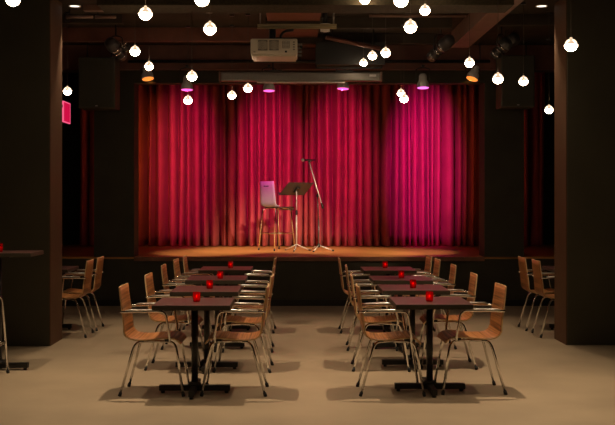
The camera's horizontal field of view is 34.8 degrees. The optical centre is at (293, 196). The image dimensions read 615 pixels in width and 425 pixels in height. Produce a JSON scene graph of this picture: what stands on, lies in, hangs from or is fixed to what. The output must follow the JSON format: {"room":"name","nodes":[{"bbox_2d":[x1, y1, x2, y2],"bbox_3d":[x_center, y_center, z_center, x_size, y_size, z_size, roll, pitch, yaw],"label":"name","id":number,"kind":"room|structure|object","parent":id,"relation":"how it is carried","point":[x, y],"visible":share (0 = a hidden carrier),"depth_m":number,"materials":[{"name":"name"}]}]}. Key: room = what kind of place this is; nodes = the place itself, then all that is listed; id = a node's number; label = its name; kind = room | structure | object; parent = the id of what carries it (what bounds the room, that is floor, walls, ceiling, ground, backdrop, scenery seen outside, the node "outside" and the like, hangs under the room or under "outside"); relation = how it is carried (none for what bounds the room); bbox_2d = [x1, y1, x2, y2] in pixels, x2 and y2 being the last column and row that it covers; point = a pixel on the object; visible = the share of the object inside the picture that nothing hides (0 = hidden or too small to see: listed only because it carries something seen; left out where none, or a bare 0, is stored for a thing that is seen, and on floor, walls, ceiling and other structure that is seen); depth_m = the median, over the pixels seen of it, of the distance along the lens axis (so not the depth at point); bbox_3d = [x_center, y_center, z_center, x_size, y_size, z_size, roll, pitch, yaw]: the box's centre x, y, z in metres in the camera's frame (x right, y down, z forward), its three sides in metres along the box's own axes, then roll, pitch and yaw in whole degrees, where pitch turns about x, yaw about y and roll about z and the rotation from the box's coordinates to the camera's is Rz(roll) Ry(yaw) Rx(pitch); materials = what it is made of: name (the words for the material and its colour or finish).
{"room":"entertainment venue","nodes":[
{"label":"entertainment venue","id":0,"kind":"room"},
{"bbox_2d":[0,0,49,345],"bbox_3d":[-3.075,-0.288,10.690,0.950,3.750,0.540,0,0,0],"label":"pillar","id":1,"kind":"structure","parent":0,"point":[24,27],"depth_m":10.42,"materials":[{"name":"black paint"}]},
{"bbox_2d":[50,0,61,345],"bbox_3d":[-2.596,-0.288,10.690,0.008,3.750,0.532,0,0,0],"label":"pillar","id":2,"kind":"structure","parent":1,"relation":"attached to","point":[55,5],"depth_m":10.61,"materials":[{"name":"brown wood"}]},
{"bbox_2d":[62,101,69,123],"bbox_3d":[-2.615,-0.968,11.191,0.031,0.238,0.411,0,0,0],"label":"lit sign","id":3,"kind":"object","parent":1,"relation":"attached to","point":[65,105],"visible":0.83,"depth_m":11.17,"materials":[{"name":"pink plastic"}]},
{"bbox_2d":[94,70,138,256],"bbox_3d":[-2.621,-0.920,14.480,0.582,3.586,0.420,0,0,0],"label":"column","id":4,"kind":"structure","parent":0,"point":[116,132],"depth_m":14.27,"materials":[{"name":"black paint"}]},
{"bbox_2d":[0,306,614,424],"bbox_3d":[0.250,1.637,6.335,9.700,0.100,15.870,0,0,0],"label":"floor","id":5,"kind":"structure","parent":0,"point":[77,379],"depth_m":8.57,"materials":[{"name":"concrete"}]},
{"bbox_2d":[0,296,8,373],"bbox_3d":[-2.830,1.022,8.600,0.550,1.132,0.460,0,0,-2],"label":"bar stool","id":6,"kind":"object","parent":5,"relation":"on","point":[4,342],"visible":1,"depth_m":8.79,"materials":[{"name":"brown metal"}]},
{"bbox_2d":[0,250,43,369],"bbox_3d":[-2.720,1.044,9.000,0.726,1.085,0.456,0,0,0],"label":"bar table","id":7,"kind":"object","parent":5,"relation":"on","point":[6,253],"visible":0.95,"depth_m":8.98,"materials":[{"name":"red laminate"}]},
{"bbox_2d":[62,266,78,329],"bbox_3d":[-2.950,1.217,11.750,0.612,0.740,0.612,0,0,0],"label":"cafe table","id":8,"kind":"object","parent":5,"relation":"on","point":[65,269],"visible":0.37,"depth_m":11.72,"materials":[{"name":"brown wood"}]},
{"bbox_2d":[62,259,93,337],"bbox_3d":[-2.594,1.156,11.240,0.546,0.871,0.542,0,0,0],"label":"armchair","id":9,"kind":"object","parent":5,"relation":"on","point":[88,274],"visible":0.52,"depth_m":11.15,"materials":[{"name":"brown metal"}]},
{"bbox_2d":[62,256,103,330],"bbox_3d":[-2.584,1.156,11.800,0.546,0.871,0.542,0,0,0],"label":"armchair","id":10,"kind":"object","parent":5,"relation":"on","point":[98,271],"visible":0.65,"depth_m":11.75,"materials":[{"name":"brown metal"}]},
{"bbox_2d":[118,283,189,396],"bbox_3d":[-1.136,1.156,8.000,0.546,0.871,0.542,0,0,1],"label":"armchair","id":11,"kind":"object","parent":5,"relation":"on","point":[129,330],"visible":0.94,"depth_m":7.94,"materials":[{"name":"brown wood"}]},
{"bbox_2d":[144,273,203,370],"bbox_3d":[-1.106,1.156,9.160,0.546,0.871,0.542,0,0,2],"label":"armchair","id":12,"kind":"object","parent":5,"relation":"on","point":[149,284],"visible":0.56,"depth_m":9.10,"materials":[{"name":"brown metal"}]},
{"bbox_2d":[160,264,212,349],"bbox_3d":[-1.126,1.156,10.380,0.546,0.871,0.542,0,0,-1],"label":"armchair","id":13,"kind":"object","parent":5,"relation":"on","point":[166,284],"visible":0.24,"depth_m":10.37,"materials":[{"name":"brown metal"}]},
{"bbox_2d":[152,298,234,399],"bbox_3d":[-0.805,1.217,7.950,0.612,0.740,0.612,0,0,0],"label":"cafe table","id":14,"kind":"object","parent":5,"relation":"on","point":[164,304],"visible":0.98,"depth_m":7.92,"materials":[{"name":"red laminate"}]},
{"bbox_2d":[173,258,222,330],"bbox_3d":[-1.111,1.156,11.330,0.546,0.871,0.542,0,0,2],"label":"armchair","id":15,"kind":"object","parent":5,"relation":"on","point":[177,273],"visible":0.27,"depth_m":11.40,"materials":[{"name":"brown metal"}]},
{"bbox_2d":[182,255,223,329],"bbox_3d":[-1.071,1.156,11.900,0.546,0.871,0.542,0,0,0],"label":"armchair","id":16,"kind":"object","parent":5,"relation":"on","point":[185,263],"visible":0.22,"depth_m":11.93,"materials":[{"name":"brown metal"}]},
{"bbox_2d":[170,286,241,373],"bbox_3d":[-0.805,1.217,9.050,0.612,0.740,0.612,0,0,0],"label":"cafe table","id":17,"kind":"object","parent":5,"relation":"on","point":[179,290],"visible":0.84,"depth_m":9.02,"materials":[{"name":"brown wood"}]},
{"bbox_2d":[185,275,247,351],"bbox_3d":[-0.805,1.217,10.280,0.612,0.740,0.612,0,0,0],"label":"cafe table","id":18,"kind":"object","parent":5,"relation":"on","point":[193,279],"visible":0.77,"depth_m":10.19,"materials":[{"name":"brown wood"}]},
{"bbox_2d":[198,266,252,329],"bbox_3d":[-0.805,1.217,11.670,0.612,0.740,0.612,0,0,0],"label":"cafe table","id":19,"kind":"object","parent":5,"relation":"on","point":[205,269],"visible":0.7,"depth_m":11.61,"materials":[{"name":"brown wood"}]},
{"bbox_2d":[200,283,268,396],"bbox_3d":[-0.474,1.156,8.000,0.546,0.871,0.542,0,0,1],"label":"armchair","id":20,"kind":"object","parent":5,"relation":"on","point":[217,336],"visible":0.92,"depth_m":7.84,"materials":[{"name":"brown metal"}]},
{"bbox_2d":[212,273,273,372],"bbox_3d":[-0.459,1.156,9.050,0.546,0.871,0.542,0,0,2],"label":"armchair","id":21,"kind":"object","parent":5,"relation":"on","point":[237,320],"visible":0.8,"depth_m":8.89,"materials":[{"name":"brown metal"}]},
{"bbox_2d":[222,265,274,352],"bbox_3d":[-0.469,1.156,10.200,0.546,0.871,0.542,0,0,0],"label":"armchair","id":22,"kind":"object","parent":5,"relation":"on","point":[271,343],"visible":0.48,"depth_m":10.03,"materials":[{"name":"silver metal"}]},
{"bbox_2d":[229,257,276,332],"bbox_3d":[-0.479,1.156,11.620,0.546,0.871,0.542,0,0,2],"label":"armchair","id":23,"kind":"object","parent":5,"relation":"on","point":[253,273],"visible":0.39,"depth_m":11.46,"materials":[{"name":"silver metal"}]},
{"bbox_2d":[62,259,553,299],"bbox_3d":[0.250,1.295,16.145,9.700,0.784,3.710,0,0,0],"label":"stage platform","id":24,"kind":"object","parent":5,"relation":"on","point":[293,280],"visible":0.3,"depth_m":14.29,"materials":[{"name":"black paint"}]},
{"bbox_2d":[62,245,553,258],"bbox_3d":[0.250,0.888,16.150,9.700,0.030,3.700,0,0,0],"label":"floor","id":25,"kind":"structure","parent":24,"relation":"on","point":[68,251],"depth_m":15.70,"materials":[{"name":"brown wood"}]},
{"bbox_2d":[258,181,295,250],"bbox_3d":[-0.284,0.308,16.099,0.464,1.133,0.440,0,0,-40],"label":"stool","id":26,"kind":"object","parent":25,"relation":"on","point":[267,190],"visible":1,"depth_m":15.99,"materials":[{"name":"brown wood"}]},
{"bbox_2d":[278,182,312,251],"bbox_3d":[0.023,0.319,15.925,0.500,1.107,0.413,0,0,-35],"label":"music stand","id":27,"kind":"object","parent":25,"relation":"on","point":[292,188],"visible":1,"depth_m":15.89,"materials":[{"name":"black metal"}]},
{"bbox_2d":[80,73,544,245],"bbox_3d":[0.322,-0.871,17.422,8.215,3.463,0.595,0,0,0],"label":"stage curtain","id":28,"kind":"object","parent":25,"relation":"on","point":[388,171],"visible":0.66,"depth_m":17.27,"materials":[{"name":"red fabric"}]},
{"bbox_2d":[308,162,333,251],"bbox_3d":[0.440,0.157,15.734,0.413,1.432,0.441,0,0,0],"label":"microphone stand","id":29,"kind":"object","parent":25,"relation":"on","point":[317,195],"visible":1,"depth_m":15.74,"materials":[{"name":"grey metal"}]},
{"bbox_2d":[62,300,553,305],"bbox_3d":[0.250,1.542,14.280,9.700,0.090,0.020,0,0,0],"label":"baseboard","id":30,"kind":"structure","parent":24,"relation":"attached to","point":[68,302],"depth_m":14.27,"materials":[{"name":"black wood"}]},
{"bbox_2d":[134,257,484,260],"bbox_3d":[0.222,0.903,14.280,5.104,0.060,0.040,0,0,0],"label":"trim","id":31,"kind":"structure","parent":24,"relation":"attached to","point":[135,258],"depth_m":14.26,"materials":[{"name":"brown wood"}]},
{"bbox_2d":[338,257,384,333],"bbox_3d":[0.794,1.156,11.600,0.546,0.871,0.542,0,0,0],"label":"armchair","id":32,"kind":"object","parent":5,"relation":"on","point":[339,259],"visible":0.63,"depth_m":11.43,"materials":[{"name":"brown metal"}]},
{"bbox_2d":[345,264,397,350],"bbox_3d":[0.809,1.156,10.300,0.546,0.871,0.542,0,0,2],"label":"armchair","id":33,"kind":"object","parent":5,"relation":"on","point":[348,282],"visible":0.48,"depth_m":10.13,"materials":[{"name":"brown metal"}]},
{"bbox_2d":[350,273,410,371],"bbox_3d":[0.794,1.156,9.100,0.546,0.871,0.542,0,0,2],"label":"armchair","id":34,"kind":"object","parent":5,"relation":"on","point":[395,319],"visible":0.76,"depth_m":8.94,"materials":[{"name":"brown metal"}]},
{"bbox_2d":[360,267,416,331],"bbox_3d":[1.110,1.217,11.600,0.612,0.740,0.612,0,0,0],"label":"cafe table","id":35,"kind":"object","parent":5,"relation":"on","point":[366,270],"visible":0.71,"depth_m":11.45,"materials":[{"name":"brown wood"}]},
{"bbox_2d":[356,283,425,396],"bbox_3d":[0.779,1.156,8.000,0.546,0.871,0.542,0,0,0],"label":"armchair","id":36,"kind":"object","parent":5,"relation":"on","point":[395,336],"visible":0.93,"depth_m":7.84,"materials":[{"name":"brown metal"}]},
{"bbox_2d":[369,276,432,352],"bbox_3d":[1.110,1.217,10.250,0.612,0.740,0.612,0,0,0],"label":"cafe table","id":37,"kind":"object","parent":5,"relation":"on","point":[374,279],"visible":0.71,"depth_m":10.19,"materials":[{"name":"brown wood"}]},
{"bbox_2d":[391,255,431,324],"bbox_3d":[1.391,1.156,11.930,0.546,0.871,0.542,0,0,-2],"label":"armchair","id":38,"kind":"object","parent":5,"relation":"on","point":[428,262],"visible":0.1,"depth_m":12.02,"materials":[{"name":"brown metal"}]},
{"bbox_2d":[377,285,449,370],"bbox_3d":[1.110,1.217,9.180,0.612,0.740,0.612,0,0,0],"label":"cafe table","id":39,"kind":"object","parent":5,"relation":"on","point":[384,289],"visible":0.83,"depth_m":9.15,"materials":[{"name":"brown wood"}]},
{"bbox_2d":[393,258,440,332],"bbox_3d":[1.411,1.156,11.360,0.546,0.871,0.542,0,0,-1],"label":"armchair","id":40,"kind":"object","parent":5,"relation":"on","point":[435,275],"visible":0.3,"depth_m":11.33,"materials":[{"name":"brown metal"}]},
{"bbox_2d":[389,297,473,397],"bbox_3d":[1.110,1.217,8.020,0.612,0.740,0.612,0,0,0],"label":"cafe table","id":41,"kind":"object","parent":5,"relation":"on","point":[399,303],"visible":0.98,"depth_m":7.99,"materials":[{"name":"brown wood"}]},
{"bbox_2d":[426,291,432,301],"bbox_3d":[1.100,0.808,7.960,0.062,0.078,0.062,0,0,0],"label":"votive candle","id":42,"kind":"object","parent":41,"relation":"on","point":[429,294],"visible":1,"depth_m":7.93,"materials":[{"name":"red glass"}]},
{"bbox_2d":[406,264,456,348],"bbox_3d":[1.441,1.156,10.420,0.546,0.871,0.542,0,0,1],"label":"armchair","id":43,"kind":"object","parent":5,"relation":"on","point":[451,282],"visible":0.23,"depth_m":10.38,"materials":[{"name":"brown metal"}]},
{"bbox_2d":[418,272,477,369],"bbox_3d":[1.436,1.156,9.220,0.546,0.871,0.542,0,0,2],"label":"armchair","id":44,"kind":"object","parent":5,"relation":"on","point":[471,295],"visible":0.57,"depth_m":9.14,"materials":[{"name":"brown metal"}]},
{"bbox_2d":[434,283,506,394],"bbox_3d":[1.446,1.156,8.060,0.546,0.871,0.542,0,0,-1],"label":"armchair","id":45,"kind":"object","parent":5,"relation":"on","point":[494,330],"visible":0.93,"depth_m":8.01,"materials":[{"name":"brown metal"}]},
{"bbox_2d":[518,256,553,330],"bbox_3d":[2.999,1.156,11.800,0.546,0.871,0.542,0,0,0],"label":"armchair","id":46,"kind":"object","parent":5,"relation":"on","point":[523,271],"visible":0.54,"depth_m":11.74,"materials":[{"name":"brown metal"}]},
{"bbox_2d":[531,259,553,337],"bbox_3d":[3.029,1.156,11.240,0.546,0.871,0.542,0,0,0],"label":"armchair","id":47,"kind":"object","parent":5,"relation":"on","point":[537,274],"visible":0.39,"depth_m":11.17,"materials":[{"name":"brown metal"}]},
{"bbox_2d":[542,266,553,329],"bbox_3d":[3.350,1.217,11.750,0.612,0.740,0.612,0,0,0],"label":"cafe table","id":48,"kind":"object","parent":5,"relation":"on","point":[548,268],"visible":0.18,"depth_m":11.74,"materials":[{"name":"brown wood"}]},
{"bbox_2d":[62,73,553,244],"bbox_3d":[0.250,-0.513,18.050,9.900,4.400,0.100,0,0,0],"label":"wall","id":49,"kind":"structure","parent":0,"point":[70,132],"depth_m":18.00,"materials":[{"name":"black paint"}]},
{"bbox_2d":[62,70,553,84],"bbox_3d":[0.250,-2.187,14.380,9.700,1.053,0.220,0,0,0],"label":"wall","id":50,"kind":"structure","parent":0,"point":[161,77],"depth_m":14.27,"materials":[{"name":"black paint"}]},
{"bbox_2d":[59,0,558,44],"bbox_3d":[0.250,-2.213,6.460,9.700,0.100,16.120,0,0,0],"label":"ceiling","id":51,"kind":"structure","parent":0,"point":[532,35],"depth_m":12.29,"materials":[{"name":"brown wood"}]},
{"bbox_2d":[63,12,71,94],"bbox_3d":[-2.658,-1.679,11.500,0.096,0.967,0.096,0,0,0],"label":"globe pendant","id":52,"kind":"object","parent":51,"relation":"hanging from","point":[67,90],"visible":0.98,"depth_m":11.50,"materials":[{"name":"white glass"}]},
{"bbox_2d":[66,9,92,18],"bbox_3d":[-2.473,-2.111,11.300,0.311,0.105,0.036,0,0,0],"label":"ceiling pipe","id":53,"kind":"object","parent":51,"relation":"hanging from","point":[69,16],"visible":0.89,"depth_m":11.29,"materials":[{"name":"brown metal"}]},
{"bbox_2d":[62,14,123,24],"bbox_3d":[-3.318,-2.111,11.660,2.564,0.103,0.120,0,0,0],"label":"beam","id":54,"kind":"structure","parent":51,"relation":"attached to","point":[119,20],"depth_m":11.60,"materials":[{"name":"brown wood"}]},
{"bbox_2d":[83,5,103,11],"bbox_3d":[-1.291,-1.963,10.200,1.790,0.060,0.100,0,0,0],"label":"beam steel","id":55,"kind":"structure","parent":51,"relation":"attached to","point":[86,8],"depth_m":10.15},
{"bbox_2d":[78,42,119,109],"bbox_3d":[-2.721,-1.694,13.694,0.510,0.937,0.393,0,0,0],"label":"loudspeaker","id":56,"kind":"object","parent":51,"relation":"hanging from","point":[98,77],"visible":0.9,"depth_m":13.50,"materials":[{"name":"black plastic"}]},
{"bbox_2d":[79,58,113,106],"bbox_3d":[-2.721,-1.577,13.507,0.480,0.673,0.012,0,0,0],"label":"grille","id":57,"kind":"object","parent":56,"relation":"attached to","point":[96,75],"depth_m":13.50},
{"bbox_2d":[95,12,115,18],"bbox_3d":[-2.174,-2.111,11.300,0.242,0.105,0.036,0,0,0],"label":"ceiling pipe","id":58,"kind":"object","parent":51,"relation":"hanging from","point":[97,16],"visible":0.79,"depth_m":11.29,"materials":[{"name":"brown metal"}]},
{"bbox_2d":[104,25,126,61],"bbox_3d":[-2.212,-1.933,12.178,0.216,0.460,0.405,0,0,28],"label":"spotlight","id":59,"kind":"object","parent":51,"relation":"hanging from","point":[113,46],"visible":0.98,"depth_m":12.10,"materials":[{"name":"grey metal"}]},
{"bbox_2d":[120,42,130,53],"bbox_3d":[-2.260,-2.043,12.880,0.215,0.302,0.315,0,0,0],"label":"spotlight","id":60,"kind":"object","parent":51,"relation":"hanging from","point":[127,47],"visible":0.22,"depth_m":12.90,"materials":[{"name":"grey metal"}]},
{"bbox_2d":[130,45,139,55],"bbox_3d":[-1.530,-1.796,9.432,0.096,0.877,0.096,0,0,0],"label":"globe pendant","id":61,"kind":"object","parent":51,"relation":"hanging from","point":[134,50],"visible":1,"depth_m":9.40,"materials":[{"name":"white glass"}]},
{"bbox_2d":[139,0,151,19],"bbox_3d":[-1.072,-1.720,7.074,0.096,0.886,0.096,0,0,0],"label":"globe pendant","id":62,"kind":"object","parent":51,"relation":"hanging from","point":[145,13],"visible":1,"depth_m":7.04,"materials":[{"name":"white glass"}]},
{"bbox_2d":[62,27,268,41],"bbox_3d":[-2.447,-2.076,12.560,4.307,0.173,0.120,0,0,0],"label":"ceiling beam","id":63,"kind":"structure","parent":51,"relation":"attached to","point":[75,34],"depth_m":12.50,"materials":[{"name":"brown wood"}]},
{"bbox_2d":[187,70,196,80],"bbox_3d":[-0.982,-1.640,9.432,0.096,1.046,0.096,0,0,0],"label":"globe pendant","id":64,"kind":"object","parent":51,"relation":"hanging from","point":[191,75],"visible":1,"depth_m":9.40,"materials":[{"name":"white glass"}]},
{"bbox_2d":[204,21,215,34],"bbox_3d":[-0.629,-1.688,7.336,0.096,0.950,0.096,0,0,0],"label":"globe pendant","id":65,"kind":"object","parent":51,"relation":"hanging from","point":[209,27],"visible":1,"depth_m":7.30,"materials":[{"name":"white glass"}]},
{"bbox_2d":[228,15,235,98],"bbox_3d":[-0.737,-1.664,11.651,0.096,0.998,0.096,0,0,0],"label":"globe pendant","id":66,"kind":"object","parent":51,"relation":"hanging from","point":[231,94],"visible":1,"depth_m":11.63,"materials":[{"name":"white glass"}]},
{"bbox_2d":[266,13,320,47],"bbox_3d":[-0.005,-2.133,12.425,0.630,0.050,2.950,0,0,0],"label":"boards","id":67,"kind":"object","parent":51,"relation":"attached to","point":[270,16],"visible":0.35,"depth_m":11.70,"materials":[{"name":"brown wood"}]},
{"bbox_2d":[257,13,336,28],"bbox_3d":[0.031,-1.958,10.220,0.826,0.409,0.046,0,0,0],"label":"strut","id":68,"kind":"object","parent":51,"relation":"hanging from","point":[259,26],"visible":0.95,"depth_m":10.20,"materials":[{"name":"beige"}]},
{"bbox_2d":[251,29,302,61],"bbox_3d":[-0.178,-1.593,10.247,0.532,0.306,0.516,0,0,0],"label":"projector","id":69,"kind":"object","parent":68,"relation":"hanging from","point":[272,49],"visible":1,"depth_m":10.00,"materials":[{"name":"beige plastic"}]},
{"bbox_2d":[258,40,267,49],"bbox_3d":[-0.319,-1.548,9.998,0.098,0.105,0.010,0,0,0],"label":"vent grille","id":70,"kind":"object","parent":69,"relation":"attached to","point":[262,44],"depth_m":9.99,"materials":[{"name":"beige plastic"}]},
{"bbox_2d":[269,40,278,49],"bbox_3d":[-0.204,-1.548,9.998,0.098,0.105,0.010,0,0,0],"label":"vent grille","id":71,"kind":"object","parent":69,"relation":"attached to","point":[273,44],"depth_m":9.99,"materials":[{"name":"beige plastic"}]},
{"bbox_2d":[219,62,381,82],"bbox_3d":[0.088,-1.856,13.350,2.220,0.614,0.141,0,0,0],"label":"projection screen","id":72,"kind":"object","parent":51,"relation":"hanging from","point":[268,76],"visible":0.92,"depth_m":13.29,"materials":[{"name":"grey metal"}]},
{"bbox_2d":[97,0,513,12],"bbox_3d":[0.108,-1.983,9.400,3.918,0.360,0.400,0,0,0],"label":"beam","id":73,"kind":"structure","parent":51,"relation":"attached to","point":[108,6],"depth_m":9.27,"materials":[{"name":"brown wood"}]},
{"bbox_2d":[62,45,553,69],"bbox_3d":[0.250,-1.989,14.000,9.700,0.348,0.100,0,0,0],"label":"beam","id":74,"kind":"structure","parent":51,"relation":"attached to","point":[544,54],"depth_m":13.95,"materials":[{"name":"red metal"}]},
{"bbox_2d":[128,43,489,62],"bbox_3d":[0.210,-2.021,13.750,5.079,0.284,0.048,0,0,0],"label":"bar","id":75,"kind":"object","parent":51,"relation":"hanging from","point":[134,60],"visible":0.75,"depth_m":13.73,"materials":[{"name":"black metal"}]},
{"bbox_2d":[140,65,154,80],"bbox_3d":[-2.056,-1.745,13.759,0.168,0.227,0.181,0,0,-43],"label":"stage light","id":76,"kind":"object","parent":75,"relation":"hanging from","point":[147,75],"visible":0.7,"depth_m":13.72,"materials":[{"name":"grey metal"}]},
{"bbox_2d":[179,65,194,90],"bbox_3d":[-1.501,-1.672,13.753,0.169,0.362,0.169,0,0,45],"label":"stage light","id":77,"kind":"object","parent":75,"relation":"hanging from","point":[186,85],"visible":0.91,"depth_m":13.72,"materials":[{"name":"grey metal"}]},
{"bbox_2d":[261,65,276,91],"bbox_3d":[-0.351,-1.665,13.753,0.169,0.376,0.169,0,0,44],"label":"stage light","id":78,"kind":"object","parent":75,"relation":"hanging from","point":[268,87],"visible":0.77,"depth_m":13.71,"materials":[{"name":"grey metal"}]},
{"bbox_2d":[335,69,349,89],"bbox_3d":[0.689,-1.679,13.753,0.168,0.348,0.170,0,0,43],"label":"stage light","id":79,"kind":"object","parent":75,"relation":"hanging from","point":[340,86],"visible":0.38,"depth_m":13.70,"materials":[{"name":"grey metal"}]},
{"bbox_2d":[415,65,430,88],"bbox_3d":[1.810,-1.686,13.753,0.169,0.333,0.169,0,0,45],"label":"stage light","id":80,"kind":"object","parent":75,"relation":"hanging from","point":[422,83],"visible":1,"depth_m":13.72,"materials":[{"name":"grey metal"}]},
{"bbox_2d":[465,65,480,81],"bbox_3d":[2.514,-1.739,13.764,0.193,0.232,0.168,0,0,-41],"label":"stage light","id":81,"kind":"object","parent":75,"relation":"hanging from","point":[472,75],"visible":0.91,"depth_m":13.73,"materials":[{"name":"grey metal"}]},
{"bbox_2d":[320,13,329,31],"bbox_3d":[0.348,-2.007,11.000,0.150,0.313,0.150,0,0,0],"label":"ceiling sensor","id":82,"kind":"object","parent":51,"relation":"attached to","point":[324,15],"visible":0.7,"depth_m":10.98,"materials":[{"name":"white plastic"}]},
{"bbox_2d":[315,34,384,68],"bbox_3d":[0.737,-1.943,12.980,0.900,0.440,0.440,0,0,0],"label":"loudspeaker","id":83,"kind":"object","parent":51,"relation":"hanging from","point":[328,55],"visible":0.9,"depth_m":12.76,"materials":[{"name":"black metal"}]},
{"bbox_2d":[325,29,380,50],"bbox_3d":[0.741,-2.005,12.275,0.710,0.316,0.052,0,0,-12],"label":"pipe","id":84,"kind":"object","parent":51,"relation":"hanging from","point":[331,38],"visible":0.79,"depth_m":12.26,"materials":[{"name":"red metal"}]},
{"bbox_2d":[276,34,436,44],"bbox_3d":[0.780,-2.098,13.030,2.240,0.130,0.100,0,0,0],"label":"joist","id":85,"kind":"object","parent":51,"relation":"attached to","point":[389,39],"visible":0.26,"depth_m":12.98,"materials":[{"name":"brown wood"}]},
{"bbox_2d":[266,17,451,28],"bbox_3d":[0.780,-2.098,11.830,2.240,0.130,0.100,0,0,0],"label":"joist","id":86,"kind":"object","parent":51,"relation":"attached to","point":[342,22],"visible":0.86,"depth_m":11.78,"materials":[{"name":"brown wood"}]},
{"bbox_2d":[368,13,376,59],"bbox_3d":[0.880,-1.979,11.004,0.096,0.877,0.096,0,0,0],"label":"globe pendant","id":87,"kind":"object","parent":51,"relation":"hanging from","point":[372,55],"visible":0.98,"depth_m":10.99,"materials":[{"name":"white glass"}]},
{"bbox_2d":[394,0,407,6],"bbox_3d":[0.721,-1.721,6.602,0.096,0.884,0.096,0,0,0],"label":"globe pendant","id":88,"kind":"object","parent":51,"relation":"hanging from","point":[400,3],"visible":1,"depth_m":6.57,"materials":[{"name":"white glass"}]},
{"bbox_2d":[404,0,416,32],"bbox_3d":[0.872,-1.696,7.336,0.096,0.935,0.096,0,0,0],"label":"globe pendant","id":89,"kind":"object","parent":51,"relation":"hanging from","point":[410,26],"visible":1,"depth_m":7.31,"materials":[{"name":"white glass"}]},
{"bbox_2d":[369,13,466,16],"bbox_3d":[1.430,-2.118,11.300,1.130,0.091,0.036,0,0,0],"label":"ceiling pipe","id":90,"kind":"object","parent":51,"relation":"hanging from","point":[380,14],"visible":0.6,"depth_m":11.29,"materials":[{"name":"brown metal"}]},
{"bbox_2d":[420,4,429,14],"bbox_3d":[1.203,-2.108,9.003,0.096,0.877,0.096,0,0,0],"label":"globe pendant","id":91,"kind":"object","parent":51,"relation":"hanging from","point":[424,9],"visible":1,"depth_m":8.97,"materials":[{"name":"white glass"}]},
{"bbox_2d":[426,29,454,61],"bbox_3d":[1.812,-1.927,12.103,0.217,0.473,0.482,0,0,-15],"label":"spotlight","id":92,"kind":"object","parent":51,"relation":"hanging from","point":[446,42],"visible":0.98,"depth_m":12.01,"materials":[{"name":"grey metal"}]},
{"bbox_2d":[465,13,473,66],"bbox_3d":[1.774,-1.750,9.903,0.096,0.877,0.096,0,0,0],"label":"globe pendant","id":93,"kind":"object","parent":51,"relation":"hanging from","point":[469,62],"visible":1,"depth_m":9.88,"materials":[{"name":"white glass"}]},
{"bbox_2d":[451,0,523,47],"bbox_3d":[2.172,-2.058,10.715,0.225,0.210,4.230,0,0,0],"label":"beam long boxed","id":94,"kind":"structure","parent":51,"relation":"attached to","point":[480,23],"depth_m":11.49,"materials":[{"name":"brown wood"}]},
{"bbox_2d":[493,72,502,83],"bbox_3d":[1.874,-1.602,9.003,0.096,1.122,0.096,0,0,0],"label":"globe pendant","id":95,"kind":"object","parent":51,"relation":"hanging from","point":[497,78],"visible":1,"depth_m":8.97,"materials":[{"name":"white glass"}]},
{"bbox_2d":[490,27,512,59],"bbox_3d":[2.521,-1.919,11.927,0.282,0.487,0.209,0,0,26],"label":"spotlight","id":96,"kind":"object","parent":51,"relation":"hanging from","point":[504,44],"visible":0.98,"depth_m":11.86,"materials":[{"name":"grey metal"}]},
{"bbox_2d":[504,31,519,52],"bbox_3d":[2.817,-2.040,12.803,0.296,0.298,0.210,0,0,36],"label":"spotlight","id":97,"kind":"object","parent":51,"relation":"hanging from","point":[514,37],"visible":0.54,"depth_m":12.70,"materials":[{"name":"grey metal"}]},
{"bbox_2d":[496,42,534,108],"bbox_3d":[3.089,-1.701,13.694,0.462,0.923,0.393,0,0,0],"label":"loudspeaker","id":98,"kind":"object","parent":51,"relation":"hanging from","point":[510,94],"visible":0.9,"depth_m":13.50,"materials":[{"name":"black paint"}]},
{"bbox_2d":[502,56,533,105],"bbox_3d":[3.089,-1.598,13.507,0.432,0.686,0.012,0,0,0],"label":"grille","id":99,"kind":"object","parent":98,"relation":"attached to","point":[513,93],"depth_m":13.50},
{"bbox_2d":[519,1,527,85],"bbox_3d":[2.441,-1.675,10.424,0.096,0.977,0.096,0,0,0],"label":"globe pendant","id":100,"kind":"object","parent":51,"relation":"hanging from","point":[523,80],"visible":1,"depth_m":10.42,"materials":[{"name":"white glass"}]},
{"bbox_2d":[498,14,553,26],"bbox_3d":[3.769,-2.099,11.660,2.662,0.127,0.120,0,0,0],"label":"beam","id":101,"kind":"structure","parent":51,"relation":"attached to","point":[510,20],"depth_m":11.60,"materials":[{"name":"brown wood"}]},
{"bbox_2d":[545,12,552,113],"bbox_3d":[2.992,-1.571,11.500,0.096,1.184,0.096,0,0,0],"label":"globe pendant","id":102,"kind":"object","parent":51,"relation":"hanging from","point":[548,109],"visible":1,"depth_m":11.47,"materials":[{"name":"white glass"}]},
{"bbox_2d":[564,37,577,50],"bbox_3d":[2.073,-1.626,7.336,0.096,1.073,0.096,0,0,0],"label":"globe pendant","id":103,"kind":"object","parent":51,"relation":"hanging from","point":[571,44],"visible":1,"depth_m":7.30,"materials":[{"name":"white glass"}]},
{"bbox_2d":[479,70,523,256],"bbox_3d":[3.062,-0.920,14.480,0.575,3.586,0.420,0,0,0],"label":"column","id":104,"kind":"structure","parent":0,"point":[501,131],"depth_m":14.27,"materials":[{"name":"black paint"}]},
{"bbox_2d":[567,0,614,344],"bbox_3d":[3.413,-0.288,10.740,0.975,3.750,0.480,0,0,0],"label":"pillar","id":105,"kind":"structure","parent":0,"point":[590,67],"depth_m":10.50,"materials":[{"name":"black paint"}]},
{"bbox_2d":[554,0,566,344],"bbox_3d":[2.921,-0.288,10.740,0.008,3.750,0.472,0,0,0],"label":"pillar","id":106,"kind":"structure","parent":105,"relation":"attached to","point":[560,7],"depth_m":10.73,"materials":[{"name":"brown wood"}]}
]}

